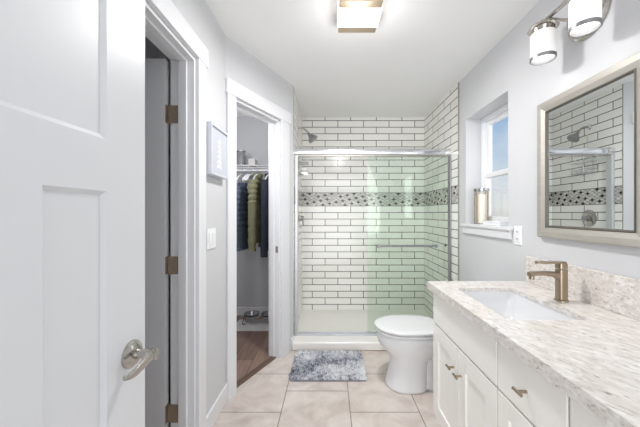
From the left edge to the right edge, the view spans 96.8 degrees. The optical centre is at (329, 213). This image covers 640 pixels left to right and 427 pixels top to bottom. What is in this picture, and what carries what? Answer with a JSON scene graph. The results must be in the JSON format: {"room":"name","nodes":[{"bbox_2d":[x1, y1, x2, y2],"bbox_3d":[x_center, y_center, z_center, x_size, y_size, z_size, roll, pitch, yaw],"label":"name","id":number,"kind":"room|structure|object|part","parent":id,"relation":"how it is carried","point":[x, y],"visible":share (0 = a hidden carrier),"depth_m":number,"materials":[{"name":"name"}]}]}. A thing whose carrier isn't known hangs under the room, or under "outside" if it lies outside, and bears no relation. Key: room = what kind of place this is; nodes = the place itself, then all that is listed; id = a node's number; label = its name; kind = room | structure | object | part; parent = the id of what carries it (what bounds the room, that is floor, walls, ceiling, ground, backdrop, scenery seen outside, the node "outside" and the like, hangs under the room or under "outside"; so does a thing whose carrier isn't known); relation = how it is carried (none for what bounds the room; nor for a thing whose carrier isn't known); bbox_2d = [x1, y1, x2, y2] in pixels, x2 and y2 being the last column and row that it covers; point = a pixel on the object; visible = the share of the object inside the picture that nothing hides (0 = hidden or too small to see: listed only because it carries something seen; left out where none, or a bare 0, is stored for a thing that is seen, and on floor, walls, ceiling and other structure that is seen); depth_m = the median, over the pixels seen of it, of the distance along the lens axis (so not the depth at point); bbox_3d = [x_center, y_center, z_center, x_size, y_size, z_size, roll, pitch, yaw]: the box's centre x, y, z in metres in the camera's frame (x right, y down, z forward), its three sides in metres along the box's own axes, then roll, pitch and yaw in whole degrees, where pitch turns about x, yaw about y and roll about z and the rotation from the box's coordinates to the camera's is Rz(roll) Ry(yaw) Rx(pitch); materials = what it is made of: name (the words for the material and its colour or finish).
{"room":"bathroom","nodes":[
{"label":"bathroom","id":0,"kind":"room"},
{"bbox_2d":[145,1,195,426],"bbox_3d":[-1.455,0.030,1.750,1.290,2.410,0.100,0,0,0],"label":"door frame","id":1,"kind":"structure","parent":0,"point":[151,51],"depth_m":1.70,"materials":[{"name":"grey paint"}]},
{"bbox_2d":[145,0,225,414],"bbox_3d":[-0.750,0.030,0.527,0.120,2.410,2.855,0,0,0],"label":"wall","id":2,"kind":"structure","parent":0,"point":[197,13],"depth_m":1.71,"materials":[{"name":"paint"}]},
{"bbox_2d":[145,59,177,426],"bbox_3d":[-1.164,0.225,1.436,0.792,2.000,0.032,0,0,0],"label":"door","id":3,"kind":"structure","parent":2,"relation":"in","point":[158,114],"depth_m":1.42,"materials":[{"name":"white wood"}]},
{"bbox_3d":[-1.193,0.225,1.436,0.734,2.000,0.032,0,0,0],"label":"frame","id":4,"kind":"part","parent":3,"relation":"part of","materials":[{"name":"white wood"}]},
{"bbox_2d":[146,0,208,426],"bbox_3d":[-0.678,0.170,1.080,0.024,2.130,0.960,0,0,0],"label":"trim","id":5,"kind":"structure","parent":2,"relation":"attached to","point":[167,11],"depth_m":1.46,"materials":[{"name":"white wood"}]},
{"bbox_2d":[207,228,215,249],"bbox_3d":[-0.685,0.145,1.645,0.010,0.116,0.116,0,0,0],"label":"light switch","id":6,"kind":"object","parent":2,"relation":"attached to","point":[211,233],"visible":1,"depth_m":1.63,"materials":[{"name":"white plastic"}]},
{"bbox_2d":[206,121,227,178],"bbox_3d":[-0.668,-0.362,1.684,0.041,0.290,0.256,0,0,0],"label":"framed picture","id":7,"kind":"object","parent":2,"relation":"attached to","point":[216,138],"visible":0.9,"depth_m":1.64,"materials":[{"name":"white wood"}]},
{"bbox_2d":[213,126,225,175],"bbox_3d":[-0.671,-0.362,1.684,0.033,0.266,0.228,0,0,0],"label":"artwork","id":8,"kind":"object","parent":7,"relation":"attached to","point":[219,135],"depth_m":1.68,"materials":[{"name":"white paper"}]},
{"bbox_2d":[206,383,227,426],"bbox_3d":[-0.683,1.180,1.715,0.014,0.110,0.340,0,0,0],"label":"baseboard","id":9,"kind":"structure","parent":2,"relation":"attached to","point":[213,414],"depth_m":1.71,"materials":[{"name":"white wood"}]},
{"bbox_2d":[237,117,268,306],"bbox_3d":[-1.030,0.030,3.500,1.140,2.410,0.100,0,0,0],"label":"wall","id":10,"kind":"structure","parent":0,"point":[252,133],"depth_m":3.45,"materials":[{"name":"grey paint"}]},
{"bbox_2d":[237,307,268,314],"bbox_3d":[-0.980,1.185,3.443,1.040,0.100,0.014,0,0,0],"label":"baseboard","id":11,"kind":"structure","parent":10,"relation":"attached to","point":[240,310],"depth_m":3.44,"materials":[{"name":"white wood"}]},
{"bbox_2d":[237,165,268,170],"bbox_3d":[-0.981,-0.501,3.280,1.038,0.067,0.331,0,0,0],"label":"wire shelf","id":12,"kind":"object","parent":10,"relation":"attached to","point":[241,167],"visible":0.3,"depth_m":3.15,"materials":[{"name":"white metal"}]},
{"bbox_2d":[237,150,245,166],"bbox_3d":[-1.010,-0.628,3.230,0.114,0.183,0.114,0,0,0],"label":"metal canister","id":13,"kind":"object","parent":12,"relation":"on","point":[241,154],"visible":0.79,"depth_m":3.18,"materials":[{"name":"metal"}]},
{"bbox_2d":[248,159,257,166],"bbox_3d":[-0.877,-0.576,3.240,0.075,0.078,0.120,0,0,0],"label":"storage box","id":14,"kind":"object","parent":12,"relation":"on","point":[250,161],"visible":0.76,"depth_m":3.18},
{"bbox_3d":[-0.981,-0.480,3.160,1.038,0.024,0.024,0,0,0],"label":"rod","id":15,"kind":"part","parent":12,"relation":"part of","materials":[{"name":"white metal"}]},
{"bbox_2d":[226,37,292,337],"bbox_3d":[-0.562,0.030,2.274,0.110,2.410,0.821,0,0,26],"label":"wall","id":16,"kind":"structure","parent":0,"point":[242,67],"depth_m":2.26,"materials":[{"name":"paint"}]},
{"bbox_2d":[225,77,290,399],"bbox_3d":[-0.519,0.170,2.206,0.026,2.130,0.755,0,0,26],"label":"trim","id":17,"kind":"structure","parent":16,"relation":"attached to","point":[234,91],"depth_m":1.94,"materials":[{"name":"white wood"}]},
{"bbox_2d":[237,99,279,358],"bbox_3d":[-0.592,0.219,2.213,0.110,2.032,0.539,0,0,26],"label":"trim","id":18,"kind":"structure","parent":16,"relation":"attached to","point":[274,124],"depth_m":2.42,"materials":[{"name":"white wood"}]},
{"bbox_2d":[290,336,294,349],"bbox_3d":[-0.343,1.180,2.587,0.014,0.110,0.066,0,0,26],"label":"baseboard","id":19,"kind":"structure","parent":16,"relation":"attached to","point":[293,337],"depth_m":2.56,"materials":[{"name":"white wood"}]},
{"bbox_2d":[293,86,293,335],"bbox_3d":[-0.341,0.010,2.616,0.013,2.370,0.007,0,0,0],"label":"trim","id":20,"kind":"structure","parent":16,"relation":"attached to","point":[293,86],"depth_m":2.61,"materials":[{"name":"silver metal"}]},
{"bbox_2d":[168,315,440,426],"bbox_3d":[-0.371,1.260,1.350,3.457,0.050,4.500,0,0,0],"label":"floor","id":21,"kind":"structure","parent":0,"point":[268,398],"depth_m":1.89,"materials":[{"name":"tile"}]},
{"bbox_2d":[0,0,160,426],"bbox_3d":[-0.391,0.220,0.234,0.091,2.010,0.760,0,0,0],"label":"door","id":22,"kind":"structure","parent":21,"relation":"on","point":[73,353],"depth_m":0.45,"materials":[{"name":"white wood"}]},
{"bbox_3d":[-0.418,-0.399,0.234,0.036,0.533,0.550,0,0,0],"label":"panel","id":23,"kind":"part","parent":22,"relation":"part of","materials":[{"name":"white wood"}]},
{"bbox_3d":[-0.418,0.477,0.452,0.036,1.035,0.115,0,0,0],"label":"panel","id":24,"kind":"part","parent":22,"relation":"part of","materials":[{"name":"white wood"}]},
{"bbox_3d":[-0.394,0.282,0.571,0.012,0.054,0.054,0,0,0],"label":"handle","id":25,"kind":"part","parent":22,"relation":"part of","materials":[{"name":"silver metal"}]},
{"bbox_3d":[-0.352,0.281,0.533,0.013,0.028,0.088,0,0,0],"label":"lever","id":26,"kind":"part","parent":22,"relation":"part of","materials":[{"name":"silver metal"}]},
{"bbox_2d":[237,319,268,330],"bbox_3d":[-0.815,1.231,3.135,0.470,0.008,0.310,0,0,0],"label":"mat","id":27,"kind":"object","parent":21,"relation":"on","point":[257,324],"visible":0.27,"depth_m":3.11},
{"bbox_3d":[-0.782,1.176,3.180,0.373,0.101,0.164,0,0,0],"label":"stand","id":28,"kind":"object","parent":27,"relation":"on","visible":0},
{"bbox_2d":[244,310,259,319],"bbox_3d":[-0.875,1.147,3.180,0.172,0.066,0.172,0,0,0],"label":"pet bowl","id":29,"kind":"object","parent":28,"relation":"on","point":[249,314],"visible":0.94,"depth_m":3.21,"materials":[{"name":"metal"}]},
{"bbox_2d":[260,310,268,319],"bbox_3d":[-0.690,1.147,3.180,0.172,0.066,0.172,0,0,0],"label":"pet bowl","id":30,"kind":"object","parent":28,"relation":"on","point":[264,313],"visible":0.53,"depth_m":3.20,"materials":[{"name":"metal"}]},
{"bbox_2d":[237,356,275,386],"bbox_3d":[-0.588,1.230,2.211,0.047,0.014,0.499,0,0,26],"label":"trim","id":31,"kind":"structure","parent":21,"relation":"on","point":[254,371],"depth_m":2.20,"materials":[{"name":"brown wood"}]},
{"bbox_2d":[288,349,367,381],"bbox_3d":[-0.012,1.212,2.292,0.595,0.045,0.445,0,0,0],"label":"bath rug","id":32,"kind":"object","parent":21,"relation":"on","point":[310,365],"visible":1,"depth_m":2.23,"materials":[{"name":"grey fabric"}]},
{"bbox_2d":[292,310,431,349],"bbox_3d":[0.403,1.195,3.005,1.491,0.076,0.914,0,0,0],"label":"shower pan","id":33,"kind":"object","parent":21,"relation":"on","point":[310,320],"visible":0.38,"depth_m":3.00,"materials":[{"name":"plastic"}]},
{"bbox_2d":[298,310,431,331],"bbox_3d":[0.403,1.204,3.081,1.491,0.058,0.762,0,0,0],"label":"basin","id":34,"kind":"object","parent":33,"relation":"in","point":[310,320],"depth_m":3.23,"materials":[{"name":"plastic"}]},
{"bbox_2d":[295,149,451,335],"bbox_3d":[0.407,0.270,2.686,1.482,1.775,0.122,0,0,0],"label":"shower door","id":35,"kind":"structure","parent":33,"relation":"on","point":[298,152],"depth_m":2.69,"materials":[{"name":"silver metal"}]},
{"bbox_3d":[0.407,-0.585,2.715,1.482,0.066,0.064,0,0,0],"label":"header rail","id":36,"kind":"part","parent":35,"relation":"part of","materials":[{"name":"silver metal"}]},
{"bbox_2d":[375,315,433,393],"bbox_3d":[0.733,0.887,2.070,0.812,0.695,0.416,0,0,0],"label":"toilet","id":37,"kind":"object","parent":21,"relation":"on","point":[408,339],"visible":0.55,"depth_m":1.95,"materials":[{"name":"ceramic"}]},
{"bbox_3d":[0.568,0.836,2.070,0.475,0.021,0.360,0,0,0],"label":"seat","id":38,"kind":"part","parent":37,"relation":"part of","materials":[{"name":"ceramic"}]},
{"bbox_3d":[0.567,0.809,2.070,0.479,0.028,0.364,0,0,0],"label":"lid","id":39,"kind":"part","parent":37,"relation":"part of","materials":[{"name":"ceramic"}]},
{"bbox_2d":[433,293,500,426],"bbox_3d":[0.856,0.836,1.315,0.598,0.799,0.623,0,0,0],"label":"base cabinet","id":40,"kind":"object","parent":21,"relation":"on","point":[465,357],"visible":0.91,"depth_m":1.27,"materials":[{"name":"white wood"}]},
{"bbox_3d":[0.600,0.878,1.471,0.020,0.515,0.305,0,0,0],"label":"door","id":41,"kind":"part","parent":40,"relation":"part of","materials":[{"name":"white wood"}]},
{"bbox_3d":[0.600,0.878,1.160,0.020,0.515,0.305,0,0,0],"label":"door","id":42,"kind":"part","parent":40,"relation":"part of","materials":[{"name":"white wood"}]},
{"bbox_2d":[427,256,639,426],"bbox_3d":[0.861,0.340,0.855,0.588,0.190,1.610,0,0,0],"label":"countertop","id":43,"kind":"structure","parent":40,"relation":"on","point":[593,359],"depth_m":0.95,"materials":[{"name":"stone"}]},
{"bbox_2d":[463,292,576,319],"bbox_3d":[0.817,0.498,1.280,0.343,0.164,0.493,0,0,0],"label":"sink","id":44,"kind":"object","parent":43,"relation":"in","point":[514,306],"visible":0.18,"depth_m":1.47,"materials":[{"name":"ceramic"}]},
{"bbox_2d":[527,261,568,301],"bbox_3d":[0.991,0.306,1.289,0.173,0.178,0.054,0,0,0],"label":"faucet","id":45,"kind":"object","parent":43,"relation":"on","point":[560,274],"visible":1,"depth_m":1.27,"materials":[{"name":"brown metal"}]},
{"bbox_3d":[0.973,0.284,1.289,0.138,0.046,0.034,0,0,0],"label":"spout","id":46,"kind":"part","parent":45,"relation":"part of","materials":[{"name":"brown metal"}]},
{"bbox_3d":[1.002,0.233,1.289,0.135,0.032,0.038,0,0,0],"label":"lever","id":47,"kind":"part","parent":45,"relation":"part of","materials":[{"name":"brown metal"}]},
{"bbox_2d":[498,343,569,426],"bbox_3d":[0.856,0.836,0.853,0.598,0.799,0.298,0,0,0],"label":"base cabinet","id":48,"kind":"object","parent":21,"relation":"on","point":[526,398],"visible":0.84,"depth_m":0.85,"materials":[{"name":"white wood"}]},
{"bbox_3d":[0.600,0.748,0.853,0.020,0.253,0.291,0,0,0],"label":"drawer","id":49,"kind":"part","parent":48,"relation":"part of","materials":[{"name":"white wood"}]},
{"bbox_3d":[0.573,0.535,0.853,0.033,0.010,0.038,0,0,0],"label":"handle","id":50,"kind":"part","parent":48,"relation":"part of","materials":[{"name":"brown metal"}]},
{"bbox_2d":[570,398,607,426],"bbox_3d":[0.856,0.836,0.394,0.598,0.799,0.616,0,0,0],"label":"base cabinet","id":51,"kind":"object","parent":21,"relation":"on","point":[579,417],"visible":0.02,"depth_m":0.67,"materials":[{"name":"white wood"}]},
{"bbox_2d":[205,0,539,116],"bbox_3d":[-0.371,-1.215,1.350,3.457,0.080,4.500,0,0,0],"label":"ceiling","id":52,"kind":"structure","parent":0,"point":[418,51],"depth_m":1.99,"materials":[{"name":"paint"}]},
{"bbox_2d":[337,0,382,32],"bbox_3d":[0.162,-1.135,1.598,0.238,0.079,0.260,0,0,0],"label":"ceiling light","id":53,"kind":"object","parent":52,"relation":"attached to","point":[353,16],"visible":1,"depth_m":1.57,"materials":[{"name":"glass"}]},
{"bbox_2d":[459,0,639,280],"bbox_3d":[1.257,0.030,1.350,0.200,2.410,4.500,0,0,0],"label":"wall","id":54,"kind":"structure","parent":0,"point":[505,75],"depth_m":1.68,"materials":[{"name":"paint"}]},
{"bbox_2d":[424,83,457,317],"bbox_3d":[1.153,0.010,3.006,0.008,2.370,0.913,0,0,0],"label":"tiled wall","id":55,"kind":"structure","parent":54,"relation":"attached to","point":[441,123],"depth_m":3.01,"materials":[{"name":"white tile"}]},
{"bbox_2d":[458,82,458,280],"bbox_3d":[1.153,0.030,2.546,0.009,2.410,0.009,0,0,0],"label":"trim","id":56,"kind":"structure","parent":54,"relation":"attached to","point":[458,82],"depth_m":2.54,"materials":[{"name":"silver metal"}]},
{"bbox_2d":[460,223,512,238],"bbox_3d":[1.204,0.125,2.121,0.162,0.080,0.660,0,0,0],"label":"trim","id":57,"kind":"structure","parent":54,"relation":"attached to","point":[505,232],"depth_m":2.02,"materials":[{"name":"white wood"}]},
{"bbox_2d":[473,188,488,223],"bbox_3d":[1.225,-0.058,2.300,0.116,0.285,0.116,0,0,0],"label":"candle lantern","id":58,"kind":"object","parent":57,"relation":"on","point":[481,201],"visible":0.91,"depth_m":2.27,"materials":[{"name":"metal"}]},
{"bbox_2d":[475,194,486,222],"bbox_3d":[1.225,-0.040,2.300,0.084,0.230,0.084,0,0,0],"label":"candle","id":59,"kind":"object","parent":58,"relation":"on","point":[480,199],"depth_m":2.27,"materials":[{"name":"wax"}]},
{"bbox_2d":[482,221,507,225],"bbox_3d":[1.215,0.070,2.085,0.074,0.030,0.224,0,0,0],"label":"flat box","id":60,"kind":"object","parent":57,"relation":"on","point":[499,223],"visible":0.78,"depth_m":2.01,"materials":[{"name":"white plastic"}]},
{"bbox_2d":[481,103,507,220],"bbox_3d":[1.320,-0.357,2.131,0.070,0.885,0.576,0,0,0],"label":"window","id":61,"kind":"structure","parent":54,"relation":"in","point":[501,113],"depth_m":2.35,"materials":[{"name":"white plastic"}]},
{"bbox_3d":[1.305,-0.138,2.131,0.028,0.385,0.516,0,0,0],"label":"sash","id":62,"kind":"part","parent":61,"relation":"part of","materials":[{"name":"white plastic"}]},
{"bbox_3d":[1.333,-0.530,2.131,0.027,0.480,0.516,0,0,0],"label":"sash","id":63,"kind":"part","parent":61,"relation":"part of","materials":[{"name":"white plastic"}]},
{"bbox_2d":[514,226,521,245],"bbox_3d":[1.152,0.135,1.742,0.010,0.116,0.072,0,0,0],"label":"wall outlet","id":64,"kind":"object","parent":54,"relation":"attached to","point":[517,229],"visible":1,"depth_m":1.73,"materials":[{"name":"white plastic"}]},
{"bbox_2d":[527,0,611,64],"bbox_3d":[1.065,-0.872,1.270,0.184,0.246,0.355,0,0,0],"label":"vanity light","id":65,"kind":"object","parent":54,"relation":"attached to","point":[585,17],"visible":1,"depth_m":1.27,"materials":[{"name":"white glass"}]},
{"bbox_3d":[1.037,-0.819,1.383,0.103,0.116,0.103,0,0,0],"label":"lamp shade","id":66,"kind":"part","parent":65,"relation":"part of","materials":[{"name":"white glass"}]},
{"bbox_3d":[1.081,-0.907,1.316,0.127,0.057,0.029,0,0,33],"label":"arm","id":67,"kind":"part","parent":65,"relation":"part of","materials":[{"name":"silver metal"}]},
{"bbox_3d":[1.037,-0.819,1.156,0.103,0.116,0.103,0,0,0],"label":"lamp shade","id":68,"kind":"part","parent":65,"relation":"part of","materials":[{"name":"white glass"}]},
{"bbox_2d":[575,22,594,28],"bbox_3d":[1.037,-0.784,1.156,0.096,0.003,0.096,0,0,0],"label":"diffuser","id":69,"kind":"object","parent":65,"relation":"attached to","point":[589,25],"depth_m":1.18,"materials":[{"name":"white glass"}]},
{"bbox_2d":[526,256,639,320],"bbox_3d":[1.145,0.320,0.850,0.020,0.150,1.600,0,0,0],"label":"backsplash","id":70,"kind":"structure","parent":54,"relation":"attached to","point":[619,294],"depth_m":1.20,"materials":[{"name":"stone"}]},
{"bbox_2d":[537,51,639,247],"bbox_3d":[1.138,-0.233,1.274,0.027,0.717,0.558,0,0,1],"label":"wall mirror","id":71,"kind":"object","parent":54,"relation":"attached to","point":[588,133],"visible":1,"depth_m":1.22,"materials":[{"name":"silver metal"}]},
{"bbox_3d":[1.145,-0.233,1.274,0.010,0.603,0.444,0,0,1],"label":"mirror pane","id":72,"kind":"part","parent":71,"relation":"part of","materials":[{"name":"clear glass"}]},
{"bbox_3d":[0.449,0.030,3.533,1.817,2.410,0.120,0,0,0],"label":"wall","id":73,"kind":"structure","parent":0,"visible":0},
{"bbox_2d":[303,117,423,309],"bbox_3d":[0.407,0.010,3.468,1.484,2.370,0.010,0,0,0],"label":"tiled wall","id":74,"kind":"structure","parent":73,"relation":"attached to","point":[352,205],"depth_m":3.46,"materials":[{"name":"white tile"}]},
{"bbox_3d":[-0.402,0.030,3.113,0.115,2.410,0.975,0,0,0],"label":"wall","id":75,"kind":"structure","parent":0,"visible":0},
{"bbox_2d":[294,89,302,335],"bbox_3d":[-0.340,0.010,3.042,0.010,2.370,0.843,0,0,0],"label":"tiled wall","id":76,"kind":"structure","parent":75,"relation":"attached to","point":[298,119],"depth_m":3.12,"materials":[{"name":"white tile"}]},
{"bbox_2d":[298,210,303,225],"bbox_3d":[-0.302,0.050,2.960,0.065,0.176,0.176,0,0,0],"label":"shower valve","id":77,"kind":"object","parent":76,"relation":"attached to","point":[300,218],"visible":0.88,"depth_m":2.93,"materials":[{"name":"silver metal"}]},
{"bbox_2d":[298,138,308,174],"bbox_3d":[-0.279,-0.605,2.970,0.106,0.420,0.204,0,0,0],"label":"shower caddy","id":78,"kind":"object","parent":76,"relation":"attached to","point":[299,162],"visible":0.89,"depth_m":2.96,"materials":[{"name":"silver metal"}]},
{"bbox_2d":[298,158,308,164],"bbox_3d":[-0.279,-0.542,2.970,0.106,0.041,0.204,0,0,0],"label":"basket","id":79,"kind":"object","parent":78,"relation":"on","point":[299,162],"depth_m":2.95,"materials":[{"name":"silver metal"}]},
{"bbox_2d":[298,169,308,174],"bbox_3d":[-0.279,-0.432,2.970,0.106,0.041,0.204,0,0,0],"label":"basket","id":80,"kind":"object","parent":78,"relation":"on","point":[300,173],"depth_m":2.95,"materials":[{"name":"silver metal"}]},
{"bbox_2d":[298,126,317,142],"bbox_3d":[-0.232,-0.824,2.960,0.207,0.181,0.108,0,0,0],"label":"shower fixture","id":81,"kind":"object","parent":76,"relation":"attached to","point":[312,138],"visible":0.98,"depth_m":2.94,"materials":[{"name":"silver metal"}]},
{"bbox_3d":[-0.975,-0.420,3.160,0.018,0.160,0.412,0,0,0],"label":"clothes hanger","id":82,"kind":"object","parent":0,"visible":0},
{"bbox_2d":[237,182,248,250],"bbox_3d":[-0.977,0.026,3.160,0.119,0.733,0.522,0,0,0],"label":"jacket","id":83,"kind":"object","parent":82,"relation":"hanging from","point":[242,191],"visible":0.52,"depth_m":3.04,"materials":[{"name":"blue fabric"}]},
{"bbox_3d":[-0.800,-0.420,3.160,0.018,0.160,0.412,0,0,0],"label":"clothes hanger","id":84,"kind":"object","parent":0,"visible":0},
{"bbox_2d":[248,173,262,251],"bbox_3d":[-0.802,-0.024,3.160,0.133,0.833,0.537,0,0,0],"label":"jacket","id":85,"kind":"object","parent":84,"relation":"hanging from","point":[254,197],"visible":0.7,"depth_m":2.92,"materials":[{"name":"green fabric"}]},
{"bbox_3d":[-0.675,-0.420,3.160,0.018,0.160,0.412,0,0,0],"label":"clothes hanger","id":86,"kind":"object","parent":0,"visible":0},
{"bbox_2d":[261,173,268,257],"bbox_3d":[-0.677,0.006,3.160,0.117,0.893,0.521,0,0,0],"label":"jacket","id":87,"kind":"object","parent":86,"relation":"hanging from","point":[264,182],"visible":0.45,"depth_m":2.92,"materials":[{"name":"fabric"}]}
]}

